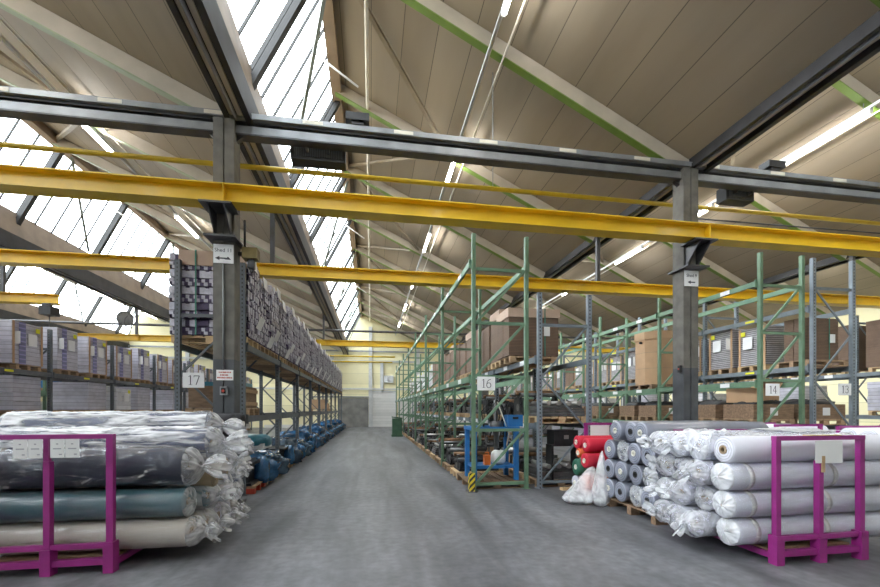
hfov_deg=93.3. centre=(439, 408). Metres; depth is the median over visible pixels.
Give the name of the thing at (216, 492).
roll
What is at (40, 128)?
board
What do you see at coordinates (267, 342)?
stack
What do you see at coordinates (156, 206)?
brace
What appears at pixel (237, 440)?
roll
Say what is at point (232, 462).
roll
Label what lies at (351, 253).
window
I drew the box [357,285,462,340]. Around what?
rafter
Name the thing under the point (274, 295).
stack
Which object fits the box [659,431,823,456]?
roll
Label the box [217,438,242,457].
roll
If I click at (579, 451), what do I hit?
roll
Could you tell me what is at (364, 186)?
brace
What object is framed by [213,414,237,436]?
roll
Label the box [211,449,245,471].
roll
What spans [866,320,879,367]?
stack
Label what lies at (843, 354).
stack
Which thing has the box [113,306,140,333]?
window
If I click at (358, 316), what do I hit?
window
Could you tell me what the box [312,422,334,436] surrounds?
pile
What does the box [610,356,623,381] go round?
stack
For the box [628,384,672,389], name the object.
pallet
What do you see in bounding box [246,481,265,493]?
pallet
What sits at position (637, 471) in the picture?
roll
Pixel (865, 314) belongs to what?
wall
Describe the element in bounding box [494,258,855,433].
rack
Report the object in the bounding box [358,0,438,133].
brace
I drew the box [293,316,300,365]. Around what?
stack
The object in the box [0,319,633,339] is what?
beam
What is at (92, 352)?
stack
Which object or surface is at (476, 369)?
pallet
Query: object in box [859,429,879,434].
roll
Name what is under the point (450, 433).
loom part
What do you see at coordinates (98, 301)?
window
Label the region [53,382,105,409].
stack
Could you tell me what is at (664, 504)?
roll
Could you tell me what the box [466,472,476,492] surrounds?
guard
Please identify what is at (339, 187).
window
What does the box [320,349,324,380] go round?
stack
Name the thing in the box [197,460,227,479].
roll
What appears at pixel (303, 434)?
pile
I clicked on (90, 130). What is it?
lamp
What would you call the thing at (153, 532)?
roll
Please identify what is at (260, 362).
pallet
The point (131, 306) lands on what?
rafter
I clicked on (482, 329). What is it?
stack
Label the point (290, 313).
stack
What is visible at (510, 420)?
crate
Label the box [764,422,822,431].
roll stillage
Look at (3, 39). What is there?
rail
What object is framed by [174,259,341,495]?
rack
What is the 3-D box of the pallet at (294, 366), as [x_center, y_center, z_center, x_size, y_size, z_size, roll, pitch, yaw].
[-5.109,-1.284,12.743,1.300,0.144,0.820,0,0,-9]
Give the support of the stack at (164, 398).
on the pallet
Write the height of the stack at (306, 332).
1.524 m
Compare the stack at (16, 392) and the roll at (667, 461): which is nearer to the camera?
the roll at (667, 461)
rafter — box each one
[0,0,219,109]
[0,65,269,219]
[40,268,77,284]
[52,138,297,264]
[79,284,129,306]
[124,202,311,294]
[131,306,165,322]
[165,232,321,313]
[279,299,328,326]
[295,314,333,337]
[305,326,333,339]
[310,333,341,351]
[335,84,593,242]
[344,163,544,277]
[351,219,512,303]
[353,244,490,319]
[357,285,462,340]
[360,299,447,342]
[360,311,444,352]
[380,284,470,330]
[401,0,688,160]
[515,307,576,341]
[530,294,603,332]
[557,277,636,325]
[587,253,672,306]
[597,339,622,355]
[662,242,747,286]
[698,323,715,332]
[718,301,766,324]
[750,192,846,260]
[778,282,830,313]
[831,74,879,119]
[855,258,879,277]
[870,0,879,7]
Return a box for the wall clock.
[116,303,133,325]
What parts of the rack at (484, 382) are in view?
upright post, upright post, upright post, upright post, upright post, upright post, upright post, upright post, upright post, upright post, upright post, upright post, upright post, upright post, upright post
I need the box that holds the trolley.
[38,303,59,326]
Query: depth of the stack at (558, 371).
22.39 m
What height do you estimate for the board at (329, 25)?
0.400 m
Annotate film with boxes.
[674,428,735,450]
[747,427,840,431]
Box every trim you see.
[106,386,493,390]
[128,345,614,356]
[166,356,559,365]
[185,352,189,360]
[264,398,477,427]
[295,386,295,427]
[369,327,371,426]
[380,363,382,387]
[416,349,419,420]
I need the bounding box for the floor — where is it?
[0,426,879,586]
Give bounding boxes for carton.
[634,330,672,384]
[726,382,782,402]
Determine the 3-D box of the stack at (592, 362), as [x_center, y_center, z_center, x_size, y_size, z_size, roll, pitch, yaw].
[7.368,-1.650,19.262,1.212,1.000,0.809,0,0,-9]
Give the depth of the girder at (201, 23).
6.37 m
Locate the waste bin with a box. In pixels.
[391,416,402,436]
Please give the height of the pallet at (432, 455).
0.144 m
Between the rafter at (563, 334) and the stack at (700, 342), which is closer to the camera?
the stack at (700, 342)
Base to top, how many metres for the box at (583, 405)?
0.485 m
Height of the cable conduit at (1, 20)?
0.040 m
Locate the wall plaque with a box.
[216,370,232,379]
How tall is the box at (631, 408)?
0.485 m
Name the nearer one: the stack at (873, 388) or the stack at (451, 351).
the stack at (873, 388)
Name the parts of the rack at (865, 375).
upright post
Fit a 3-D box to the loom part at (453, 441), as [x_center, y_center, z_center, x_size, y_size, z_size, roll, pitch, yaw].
[0.449,1.157,12.419,1.014,0.585,0.723,0,0,-9]
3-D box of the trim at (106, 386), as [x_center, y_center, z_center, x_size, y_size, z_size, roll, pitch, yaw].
[-8.482,-1.770,36.379,52.000,0.140,0.035,0,0,-9]
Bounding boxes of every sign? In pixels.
[213,244,233,263]
[384,376,392,382]
[684,270,697,286]
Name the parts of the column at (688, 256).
corbel plate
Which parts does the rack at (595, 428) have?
post, rail, skid rail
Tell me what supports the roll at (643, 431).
on the roll at (648, 456)
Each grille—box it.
[293,147,342,159]
[728,190,752,198]
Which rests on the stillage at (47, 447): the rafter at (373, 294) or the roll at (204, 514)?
the roll at (204, 514)
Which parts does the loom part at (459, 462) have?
plate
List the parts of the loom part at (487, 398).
plate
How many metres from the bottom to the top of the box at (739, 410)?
0.485 m
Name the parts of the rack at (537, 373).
upright post, upright post, upright post, upright post, upright post, upright post, upright post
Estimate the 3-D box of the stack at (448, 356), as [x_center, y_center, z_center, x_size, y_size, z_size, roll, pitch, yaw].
[0.871,-1.738,17.436,1.107,1.056,0.930,0,0,-9]
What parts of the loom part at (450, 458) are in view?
plate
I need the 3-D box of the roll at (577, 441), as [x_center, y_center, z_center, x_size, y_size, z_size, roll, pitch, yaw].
[3.468,0.610,7.794,1.974,0.242,0.243,0,0,-9]
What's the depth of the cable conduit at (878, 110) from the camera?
10.64 m
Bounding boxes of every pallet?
[0,363,40,371]
[31,369,78,375]
[62,373,106,378]
[83,376,130,381]
[131,379,149,383]
[150,382,167,385]
[171,335,258,349]
[185,408,258,415]
[198,344,268,355]
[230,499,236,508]
[246,350,277,360]
[246,356,285,364]
[246,360,292,367]
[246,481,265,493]
[252,364,297,370]
[263,367,302,373]
[268,370,306,375]
[274,372,310,377]
[282,374,313,378]
[285,376,316,380]
[295,380,321,383]
[430,452,437,459]
[435,456,440,464]
[442,462,454,470]
[450,467,502,478]
[457,472,523,488]
[476,369,515,374]
[481,365,523,372]
[491,361,542,369]
[499,356,556,365]
[509,468,523,477]
[522,474,571,486]
[523,416,585,423]
[592,415,619,418]
[597,382,619,385]
[607,497,670,524]
[610,381,634,384]
[619,416,644,419]
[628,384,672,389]
[638,416,672,420]
[698,418,748,421]
[708,368,748,374]
[718,379,752,382]
[723,418,794,423]
[738,364,788,371]
[745,377,786,380]
[775,359,848,368]
[780,374,826,378]
[780,419,845,424]
[820,370,867,375]
[868,367,879,371]
[868,411,879,414]
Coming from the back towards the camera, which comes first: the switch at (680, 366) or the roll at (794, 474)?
the switch at (680, 366)
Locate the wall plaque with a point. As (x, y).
(220, 374)
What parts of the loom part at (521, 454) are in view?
plate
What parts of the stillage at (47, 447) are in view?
tall post, post, rail, rail, rail, post, skid rail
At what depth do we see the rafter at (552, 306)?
26.64 m
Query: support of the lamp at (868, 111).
attached to the rail at (876, 103)
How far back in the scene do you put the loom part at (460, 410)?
16.32 m
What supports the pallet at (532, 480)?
on the floor
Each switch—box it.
[220,386,227,394]
[678,365,681,372]
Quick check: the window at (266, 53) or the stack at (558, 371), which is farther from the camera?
the stack at (558, 371)
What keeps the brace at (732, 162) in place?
attached to the rafter at (848, 85)
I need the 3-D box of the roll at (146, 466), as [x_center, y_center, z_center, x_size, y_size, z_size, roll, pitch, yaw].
[-3.662,0.616,4.317,2.708,0.466,0.477,0,0,-9]
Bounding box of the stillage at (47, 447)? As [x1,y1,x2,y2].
[0,434,142,577]
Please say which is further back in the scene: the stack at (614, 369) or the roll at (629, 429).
the stack at (614, 369)
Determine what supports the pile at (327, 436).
on the pallet
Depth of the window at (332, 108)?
10.93 m
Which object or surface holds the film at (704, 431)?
on the roll at (704, 452)
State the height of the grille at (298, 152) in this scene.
0.220 m
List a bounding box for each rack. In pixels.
[0,329,251,429]
[0,380,46,428]
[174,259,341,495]
[395,233,530,490]
[412,292,591,488]
[490,252,804,438]
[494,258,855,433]
[550,315,879,425]
[583,423,618,502]
[671,429,868,565]
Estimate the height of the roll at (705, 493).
0.304 m
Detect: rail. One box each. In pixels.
[0,33,212,250]
[395,0,503,335]
[536,99,879,308]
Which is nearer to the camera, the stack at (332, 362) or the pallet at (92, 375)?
the pallet at (92, 375)
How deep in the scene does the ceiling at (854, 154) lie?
12.61 m
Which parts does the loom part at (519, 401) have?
plate, plate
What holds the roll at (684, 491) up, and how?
on the roll at (677, 511)
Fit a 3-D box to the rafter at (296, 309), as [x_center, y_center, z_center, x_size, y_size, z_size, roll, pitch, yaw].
[-10.033,-6.583,23.675,7.309,3.633,0.150,0,0,-9]
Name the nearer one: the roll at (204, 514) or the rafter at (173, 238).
the roll at (204, 514)
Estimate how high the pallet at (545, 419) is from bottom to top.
0.144 m
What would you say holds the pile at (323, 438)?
on the pallet
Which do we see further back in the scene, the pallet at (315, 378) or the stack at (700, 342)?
the pallet at (315, 378)
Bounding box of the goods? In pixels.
[246,457,269,485]
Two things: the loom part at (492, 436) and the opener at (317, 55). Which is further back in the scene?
the loom part at (492, 436)
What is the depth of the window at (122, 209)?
16.41 m
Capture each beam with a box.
[0,86,879,204]
[0,164,879,257]
[0,213,879,308]
[0,266,61,305]
[0,319,633,339]
[77,308,634,352]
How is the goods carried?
on the pallet at (252, 489)
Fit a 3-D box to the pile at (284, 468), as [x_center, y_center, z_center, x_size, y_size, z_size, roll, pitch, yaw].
[-4.303,1.250,9.970,1.412,0.601,0.796,0,0,-9]
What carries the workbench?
on the pallet at (490, 476)
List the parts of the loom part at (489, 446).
plate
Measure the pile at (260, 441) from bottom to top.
0.310 m
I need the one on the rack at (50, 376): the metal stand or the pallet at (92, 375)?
the pallet at (92, 375)
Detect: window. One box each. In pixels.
[0,119,39,208]
[6,266,55,306]
[9,152,108,251]
[51,279,93,320]
[84,295,124,329]
[87,203,158,279]
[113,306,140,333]
[139,239,178,295]
[238,0,260,49]
[250,0,329,167]
[289,99,342,225]
[309,178,348,264]
[320,219,351,286]
[329,250,356,305]
[335,283,355,316]
[340,289,358,328]
[343,301,359,335]
[346,313,361,339]
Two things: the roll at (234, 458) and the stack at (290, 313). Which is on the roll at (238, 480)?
the roll at (234, 458)
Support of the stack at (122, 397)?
on the pallet
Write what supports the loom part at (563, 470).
on the pallet at (532, 480)
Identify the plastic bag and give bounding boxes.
[562,468,600,504]
[593,456,604,506]
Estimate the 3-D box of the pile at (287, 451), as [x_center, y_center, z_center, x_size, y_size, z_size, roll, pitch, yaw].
[-4.503,1.236,10.980,1.198,0.547,0.897,0,0,-9]
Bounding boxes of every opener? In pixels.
[107,204,134,223]
[316,53,358,87]
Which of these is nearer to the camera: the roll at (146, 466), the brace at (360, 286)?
the roll at (146, 466)
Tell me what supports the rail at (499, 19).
hanging from the rafter at (347, 95)
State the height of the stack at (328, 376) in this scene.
1.584 m
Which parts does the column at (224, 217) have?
corbel plate, plate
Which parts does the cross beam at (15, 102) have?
tray plate, tray plate, tray plate, tray plate, tray plate, tray plate, tray plate, tray plate, tray plate, tray plate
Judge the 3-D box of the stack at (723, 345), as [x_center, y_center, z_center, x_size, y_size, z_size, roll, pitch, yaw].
[8.566,-1.700,12.057,1.213,1.100,0.823,0,0,-9]
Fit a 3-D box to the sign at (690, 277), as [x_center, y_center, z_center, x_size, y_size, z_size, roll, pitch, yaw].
[5.011,-2.600,8.271,0.310,0.310,0.015,0,0,-9]
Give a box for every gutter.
[0,228,171,322]
[0,309,129,347]
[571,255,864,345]
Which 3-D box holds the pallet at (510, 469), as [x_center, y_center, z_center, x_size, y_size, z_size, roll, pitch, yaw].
[2.308,1.528,9.898,1.120,0.144,0.820,0,0,-9]
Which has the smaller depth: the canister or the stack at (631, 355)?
the canister
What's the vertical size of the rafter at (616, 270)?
3.633 m
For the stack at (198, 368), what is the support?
on the pallet
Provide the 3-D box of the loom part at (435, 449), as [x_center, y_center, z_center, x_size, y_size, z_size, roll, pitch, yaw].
[0.277,1.290,13.579,1.000,0.320,0.880,0,0,-9]
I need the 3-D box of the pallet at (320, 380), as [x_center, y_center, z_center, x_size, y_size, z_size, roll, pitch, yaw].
[-6.218,-1.284,19.415,1.300,0.144,0.820,0,0,-9]
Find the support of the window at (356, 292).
attached to the ceiling at (683, 72)
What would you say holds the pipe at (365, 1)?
attached to the rafter at (347, 95)
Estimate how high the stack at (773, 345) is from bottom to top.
1.000 m
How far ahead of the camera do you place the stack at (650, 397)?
23.61 m
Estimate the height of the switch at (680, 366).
0.140 m
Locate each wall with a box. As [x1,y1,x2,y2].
[14,312,614,427]
[615,308,879,425]
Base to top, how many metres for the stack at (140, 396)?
0.894 m
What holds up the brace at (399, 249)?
attached to the rafter at (361, 250)
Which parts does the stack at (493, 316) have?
lid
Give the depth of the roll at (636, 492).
6.15 m
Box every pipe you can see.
[0,73,879,233]
[222,264,223,368]
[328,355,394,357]
[330,360,392,362]
[364,0,369,319]
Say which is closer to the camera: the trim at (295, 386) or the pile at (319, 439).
the pile at (319, 439)
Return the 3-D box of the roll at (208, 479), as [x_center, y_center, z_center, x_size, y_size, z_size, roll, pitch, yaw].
[-3.579,0.765,4.575,2.084,0.242,0.240,0,0,-9]
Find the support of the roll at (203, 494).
on the roll at (204, 514)
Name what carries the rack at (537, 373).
on the floor
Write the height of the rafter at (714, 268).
3.633 m
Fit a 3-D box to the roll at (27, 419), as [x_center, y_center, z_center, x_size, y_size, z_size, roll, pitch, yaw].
[-3.775,0.215,4.949,2.718,0.399,0.408,0,0,-9]
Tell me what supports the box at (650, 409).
on the pallet
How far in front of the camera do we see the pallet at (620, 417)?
14.05 m
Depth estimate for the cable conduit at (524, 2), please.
8.61 m
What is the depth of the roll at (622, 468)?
6.42 m
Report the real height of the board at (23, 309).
1.000 m
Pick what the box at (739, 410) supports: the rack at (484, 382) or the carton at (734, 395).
the carton at (734, 395)
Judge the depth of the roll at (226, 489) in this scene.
5.38 m
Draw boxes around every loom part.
[402,422,417,431]
[412,426,431,438]
[413,427,435,439]
[419,434,440,444]
[423,433,448,447]
[427,439,439,450]
[431,443,461,454]
[436,438,470,458]
[445,399,456,411]
[445,428,464,437]
[445,446,484,464]
[447,399,469,411]
[447,428,464,437]
[453,451,498,470]
[457,403,476,412]
[461,397,484,412]
[476,395,499,413]
[477,435,502,445]
[481,395,516,413]
[481,436,512,450]
[502,399,536,414]
[509,447,545,463]
[511,391,561,415]
[512,452,559,471]
[529,459,575,479]
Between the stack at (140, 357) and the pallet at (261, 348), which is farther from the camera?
the stack at (140, 357)
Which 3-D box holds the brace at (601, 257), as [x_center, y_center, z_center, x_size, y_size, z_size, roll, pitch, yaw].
[6.537,-7.590,17.560,0.090,1.486,4.538,0,0,30]
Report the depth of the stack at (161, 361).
17.96 m
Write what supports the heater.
hanging from the cross beam at (15, 102)
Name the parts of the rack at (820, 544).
rail, skid rail, post, rail, post, rail, rail, post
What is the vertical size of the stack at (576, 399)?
0.894 m
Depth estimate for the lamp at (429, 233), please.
15.97 m
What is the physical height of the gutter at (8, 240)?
0.500 m
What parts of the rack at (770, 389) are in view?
upright post, upright post, upright post, upright post, upright post, upright post, upright post, upright post, upright post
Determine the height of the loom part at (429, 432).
0.619 m
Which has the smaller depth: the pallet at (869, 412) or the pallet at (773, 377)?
the pallet at (869, 412)
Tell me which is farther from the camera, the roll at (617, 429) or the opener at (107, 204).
the opener at (107, 204)
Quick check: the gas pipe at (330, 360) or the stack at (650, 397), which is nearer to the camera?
the stack at (650, 397)
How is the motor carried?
attached to the column at (224, 217)
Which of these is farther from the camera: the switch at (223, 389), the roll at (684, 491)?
the switch at (223, 389)
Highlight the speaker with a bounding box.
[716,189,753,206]
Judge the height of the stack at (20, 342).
1.100 m
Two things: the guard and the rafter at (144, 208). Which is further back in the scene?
the rafter at (144, 208)
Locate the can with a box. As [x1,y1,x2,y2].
[483,452,490,464]
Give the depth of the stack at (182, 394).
20.55 m
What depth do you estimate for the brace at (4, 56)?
8.83 m
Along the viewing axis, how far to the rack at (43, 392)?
14.92 m
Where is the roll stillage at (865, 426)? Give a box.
[836,425,879,432]
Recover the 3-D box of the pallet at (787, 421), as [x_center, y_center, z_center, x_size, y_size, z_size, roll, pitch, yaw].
[7.578,0.306,9.905,1.120,0.144,0.820,0,0,-9]
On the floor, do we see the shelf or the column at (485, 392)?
the column at (485, 392)
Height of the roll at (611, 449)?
0.318 m
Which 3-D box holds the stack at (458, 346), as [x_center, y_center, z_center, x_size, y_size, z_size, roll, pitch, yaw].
[1.188,-1.793,15.515,1.125,1.166,0.890,0,0,-9]
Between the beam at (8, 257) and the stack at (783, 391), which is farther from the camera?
the stack at (783, 391)
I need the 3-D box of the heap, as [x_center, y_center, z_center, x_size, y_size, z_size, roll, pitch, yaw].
[-4.257,0.728,8.181,1.063,0.564,0.889,0,0,-1]
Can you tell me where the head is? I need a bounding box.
[481,399,510,449]
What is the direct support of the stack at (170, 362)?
on the pallet
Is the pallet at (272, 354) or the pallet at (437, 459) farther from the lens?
the pallet at (437, 459)
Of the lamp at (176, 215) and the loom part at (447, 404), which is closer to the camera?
the lamp at (176, 215)
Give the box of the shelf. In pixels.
[468,461,513,468]
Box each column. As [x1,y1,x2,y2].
[196,116,256,506]
[481,325,490,434]
[621,327,634,405]
[665,167,717,420]
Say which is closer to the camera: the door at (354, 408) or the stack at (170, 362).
the stack at (170, 362)
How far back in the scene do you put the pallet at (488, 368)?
11.73 m
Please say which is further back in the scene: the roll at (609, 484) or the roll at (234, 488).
the roll at (609, 484)
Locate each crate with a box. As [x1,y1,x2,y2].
[188,382,257,407]
[504,415,522,426]
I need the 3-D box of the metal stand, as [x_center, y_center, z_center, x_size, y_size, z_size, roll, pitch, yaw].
[2.560,1.105,8.688,0.600,0.740,0.300,0,0,-9]
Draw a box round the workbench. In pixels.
[464,425,519,480]
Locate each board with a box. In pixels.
[0,85,187,249]
[0,205,169,309]
[0,303,128,343]
[216,0,345,339]
[320,0,361,317]
[560,486,574,490]
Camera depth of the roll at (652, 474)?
5.78 m
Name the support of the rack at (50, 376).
on the floor
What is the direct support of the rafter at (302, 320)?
attached to the ceiling at (148, 31)
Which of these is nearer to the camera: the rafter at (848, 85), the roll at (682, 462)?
the roll at (682, 462)
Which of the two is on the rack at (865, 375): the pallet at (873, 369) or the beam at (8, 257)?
the pallet at (873, 369)
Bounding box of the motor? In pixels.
[238,220,259,272]
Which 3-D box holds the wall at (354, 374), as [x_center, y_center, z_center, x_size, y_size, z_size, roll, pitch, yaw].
[-8.539,-3.435,36.722,52.800,10.070,0.250,0,0,-9]
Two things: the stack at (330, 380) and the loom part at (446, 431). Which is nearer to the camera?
the loom part at (446, 431)
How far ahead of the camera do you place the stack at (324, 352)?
20.27 m
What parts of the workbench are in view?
leg, leg, frame, leg, leg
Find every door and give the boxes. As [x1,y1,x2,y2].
[313,396,368,426]
[372,390,395,426]
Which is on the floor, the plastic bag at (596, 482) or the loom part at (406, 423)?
the plastic bag at (596, 482)
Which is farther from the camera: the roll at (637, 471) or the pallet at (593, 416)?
the pallet at (593, 416)
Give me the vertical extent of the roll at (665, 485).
0.302 m
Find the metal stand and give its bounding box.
[546,444,578,479]
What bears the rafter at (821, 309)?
attached to the ceiling at (867, 283)
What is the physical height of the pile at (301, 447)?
0.634 m
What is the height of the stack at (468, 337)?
1.266 m
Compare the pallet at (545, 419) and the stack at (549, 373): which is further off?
the stack at (549, 373)
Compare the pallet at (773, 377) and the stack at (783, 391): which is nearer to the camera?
the stack at (783, 391)
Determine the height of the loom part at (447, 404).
0.619 m
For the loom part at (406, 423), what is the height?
0.585 m
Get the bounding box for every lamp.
[82,126,114,151]
[90,290,111,299]
[173,213,198,238]
[423,231,430,252]
[445,162,454,181]
[501,0,510,16]
[614,246,642,264]
[698,203,713,215]
[786,108,872,162]
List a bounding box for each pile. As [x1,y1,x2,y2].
[246,434,271,448]
[249,451,281,480]
[253,448,290,474]
[255,445,294,464]
[270,436,303,463]
[280,429,315,452]
[293,437,312,455]
[295,425,326,442]
[297,439,307,459]
[307,425,329,441]
[310,434,316,445]
[311,399,328,408]
[311,431,324,445]
[311,432,321,447]
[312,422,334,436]
[320,421,339,433]
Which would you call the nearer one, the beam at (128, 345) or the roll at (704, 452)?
the roll at (704, 452)
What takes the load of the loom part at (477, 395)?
on the pallet
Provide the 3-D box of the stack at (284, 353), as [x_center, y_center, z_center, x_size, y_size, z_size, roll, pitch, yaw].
[-4.753,-2.082,10.910,1.480,1.444,0.891,0,0,-9]
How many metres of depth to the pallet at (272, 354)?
9.96 m
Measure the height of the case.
0.300 m
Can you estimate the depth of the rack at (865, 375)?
13.37 m
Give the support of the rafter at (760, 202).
attached to the ceiling at (854, 154)
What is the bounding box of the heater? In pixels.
[290,146,345,170]
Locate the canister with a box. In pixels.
[491,448,505,463]
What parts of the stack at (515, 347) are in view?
lid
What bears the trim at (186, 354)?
attached to the wall at (354, 374)
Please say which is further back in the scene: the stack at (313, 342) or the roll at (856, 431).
the stack at (313, 342)
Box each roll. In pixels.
[0,410,239,436]
[0,425,244,462]
[0,446,227,491]
[0,483,229,508]
[0,487,196,523]
[0,515,216,555]
[1,465,218,490]
[187,508,225,537]
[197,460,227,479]
[197,502,239,528]
[210,479,237,501]
[210,496,245,521]
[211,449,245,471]
[213,413,245,434]
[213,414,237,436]
[217,436,241,456]
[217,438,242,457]
[217,439,238,452]
[222,472,232,496]
[228,481,239,502]
[229,456,249,475]
[229,459,247,479]
[230,479,243,497]
[232,435,250,454]
[572,459,604,474]
[572,474,604,489]
[573,435,611,448]
[576,448,604,457]
[581,453,608,467]
[581,475,607,491]
[582,438,612,451]
[603,459,623,477]
[603,478,618,497]
[604,439,628,458]
[610,420,726,439]
[615,461,632,481]
[615,481,634,501]
[617,440,638,460]
[625,421,747,441]
[628,443,653,463]
[629,464,647,484]
[629,485,649,506]
[634,421,768,442]
[641,444,667,466]
[641,489,666,511]
[643,429,803,453]
[644,467,673,489]
[648,476,684,499]
[652,499,680,521]
[655,453,681,475]
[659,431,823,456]
[663,504,704,529]
[668,480,700,504]
[670,456,698,480]
[673,510,722,537]
[679,459,722,485]
[689,433,852,459]
[694,485,721,510]
[710,459,879,490]
[712,485,879,517]
[714,435,879,462]
[716,511,879,545]
[767,425,828,432]
[840,428,879,434]
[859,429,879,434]
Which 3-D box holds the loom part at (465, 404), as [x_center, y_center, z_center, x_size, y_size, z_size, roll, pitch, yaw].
[1.347,-0.143,15.551,1.014,0.585,0.723,0,0,-9]
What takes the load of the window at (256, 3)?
attached to the ceiling at (683, 72)
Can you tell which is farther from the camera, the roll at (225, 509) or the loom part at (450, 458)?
the loom part at (450, 458)
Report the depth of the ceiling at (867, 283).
21.02 m
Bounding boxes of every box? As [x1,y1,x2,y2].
[346,111,368,125]
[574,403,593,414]
[592,403,619,414]
[620,402,647,415]
[639,401,672,416]
[698,400,732,417]
[723,400,793,418]
[759,159,785,170]
[784,399,844,418]
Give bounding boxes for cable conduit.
[0,18,203,232]
[400,0,525,330]
[542,110,879,308]
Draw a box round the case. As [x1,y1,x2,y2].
[547,429,577,444]
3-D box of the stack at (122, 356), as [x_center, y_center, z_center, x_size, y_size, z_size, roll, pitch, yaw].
[-12.138,-1.720,15.243,1.185,1.100,1.013,0,0,-9]
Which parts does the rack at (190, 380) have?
upright post, upright post, upright post, upright post, upright post, upright post, upright post, upright post, upright post, upright post, upright post, upright post, upright post, upright post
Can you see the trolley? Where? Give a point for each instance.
(45, 309)
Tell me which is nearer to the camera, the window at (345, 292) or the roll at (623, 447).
the roll at (623, 447)
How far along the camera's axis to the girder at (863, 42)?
6.82 m
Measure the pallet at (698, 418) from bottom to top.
0.144 m
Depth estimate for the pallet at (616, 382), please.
17.08 m
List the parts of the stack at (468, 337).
lid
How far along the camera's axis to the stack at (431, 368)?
21.72 m
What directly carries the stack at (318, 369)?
on the pallet
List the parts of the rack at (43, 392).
upright post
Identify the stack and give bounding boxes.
[0,320,42,366]
[0,375,40,409]
[31,326,77,370]
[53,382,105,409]
[77,336,106,374]
[105,388,130,409]
[107,346,131,377]
[108,387,149,409]
[127,348,149,380]
[149,354,167,382]
[150,390,173,409]
[168,249,265,342]
[168,360,173,383]
[182,361,193,384]
[182,394,187,409]
[194,364,204,381]
[205,369,212,381]
[258,277,274,348]
[268,285,280,354]
[279,300,290,358]
[285,306,294,362]
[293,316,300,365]
[299,322,305,368]
[303,328,309,370]
[307,333,313,373]
[311,337,316,375]
[315,342,319,377]
[317,343,321,378]
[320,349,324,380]
[320,349,326,381]
[325,354,327,382]
[327,355,329,383]
[329,359,331,384]
[332,362,334,386]
[430,364,432,386]
[433,361,437,384]
[444,354,447,380]
[446,354,449,380]
[450,345,456,377]
[456,344,462,376]
[460,342,465,374]
[466,332,470,372]
[476,328,484,368]
[481,326,490,366]
[490,309,504,363]
[496,307,559,359]
[529,401,584,415]
[542,373,547,388]
[543,425,551,432]
[548,371,555,388]
[552,426,573,429]
[556,369,562,387]
[565,367,574,386]
[568,398,585,403]
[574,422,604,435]
[575,366,581,385]
[585,362,593,384]
[597,356,613,382]
[597,398,619,404]
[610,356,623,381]
[624,351,634,379]
[637,394,663,401]
[698,339,709,371]
[698,393,725,400]
[709,329,745,369]
[739,325,783,366]
[779,386,827,400]
[784,318,837,361]
[816,325,867,369]
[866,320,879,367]
[867,382,879,410]
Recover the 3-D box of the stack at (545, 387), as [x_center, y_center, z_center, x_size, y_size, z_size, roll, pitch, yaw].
[6.532,-1.700,24.290,1.213,1.100,0.823,0,0,-9]
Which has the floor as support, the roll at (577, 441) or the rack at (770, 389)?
the rack at (770, 389)
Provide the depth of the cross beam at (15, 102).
7.43 m
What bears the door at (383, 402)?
in the wall at (354, 374)
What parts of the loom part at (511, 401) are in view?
plate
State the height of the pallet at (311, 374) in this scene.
0.144 m
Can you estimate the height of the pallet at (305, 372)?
0.144 m
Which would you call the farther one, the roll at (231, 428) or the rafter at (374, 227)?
the rafter at (374, 227)
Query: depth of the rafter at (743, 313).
24.74 m
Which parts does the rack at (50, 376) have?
upright post, upright post, upright post, upright post, upright post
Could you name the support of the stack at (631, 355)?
on the pallet
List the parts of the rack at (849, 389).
upright post, upright post, upright post, upright post, upright post, upright post, upright post, upright post, upright post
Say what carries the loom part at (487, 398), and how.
on the pallet
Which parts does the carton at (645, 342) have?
lid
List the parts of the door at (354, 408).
rail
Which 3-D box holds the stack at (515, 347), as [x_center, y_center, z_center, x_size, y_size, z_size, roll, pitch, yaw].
[2.073,-1.748,9.848,1.240,1.076,0.920,0,0,-9]
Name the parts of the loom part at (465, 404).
plate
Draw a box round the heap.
[246,435,255,457]
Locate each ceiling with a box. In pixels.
[0,0,339,346]
[333,0,879,351]
[516,52,879,345]
[592,257,879,356]
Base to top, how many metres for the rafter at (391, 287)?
3.633 m
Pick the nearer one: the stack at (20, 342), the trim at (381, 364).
the stack at (20, 342)
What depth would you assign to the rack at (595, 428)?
8.12 m
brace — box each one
[0,50,50,90]
[56,125,78,139]
[95,166,202,236]
[167,233,193,237]
[348,157,417,166]
[356,179,418,250]
[356,245,410,251]
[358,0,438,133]
[360,286,396,293]
[365,256,405,294]
[368,294,397,318]
[600,248,603,262]
[730,153,735,165]
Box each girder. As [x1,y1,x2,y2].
[166,0,348,354]
[444,10,879,353]
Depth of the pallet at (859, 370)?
13.85 m
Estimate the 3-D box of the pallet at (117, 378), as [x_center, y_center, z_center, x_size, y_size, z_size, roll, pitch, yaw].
[-12.194,-1.094,15.239,1.120,0.144,0.820,0,0,-9]
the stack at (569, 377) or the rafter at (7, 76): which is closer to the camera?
the rafter at (7, 76)
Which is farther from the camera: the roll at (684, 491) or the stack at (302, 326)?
the stack at (302, 326)

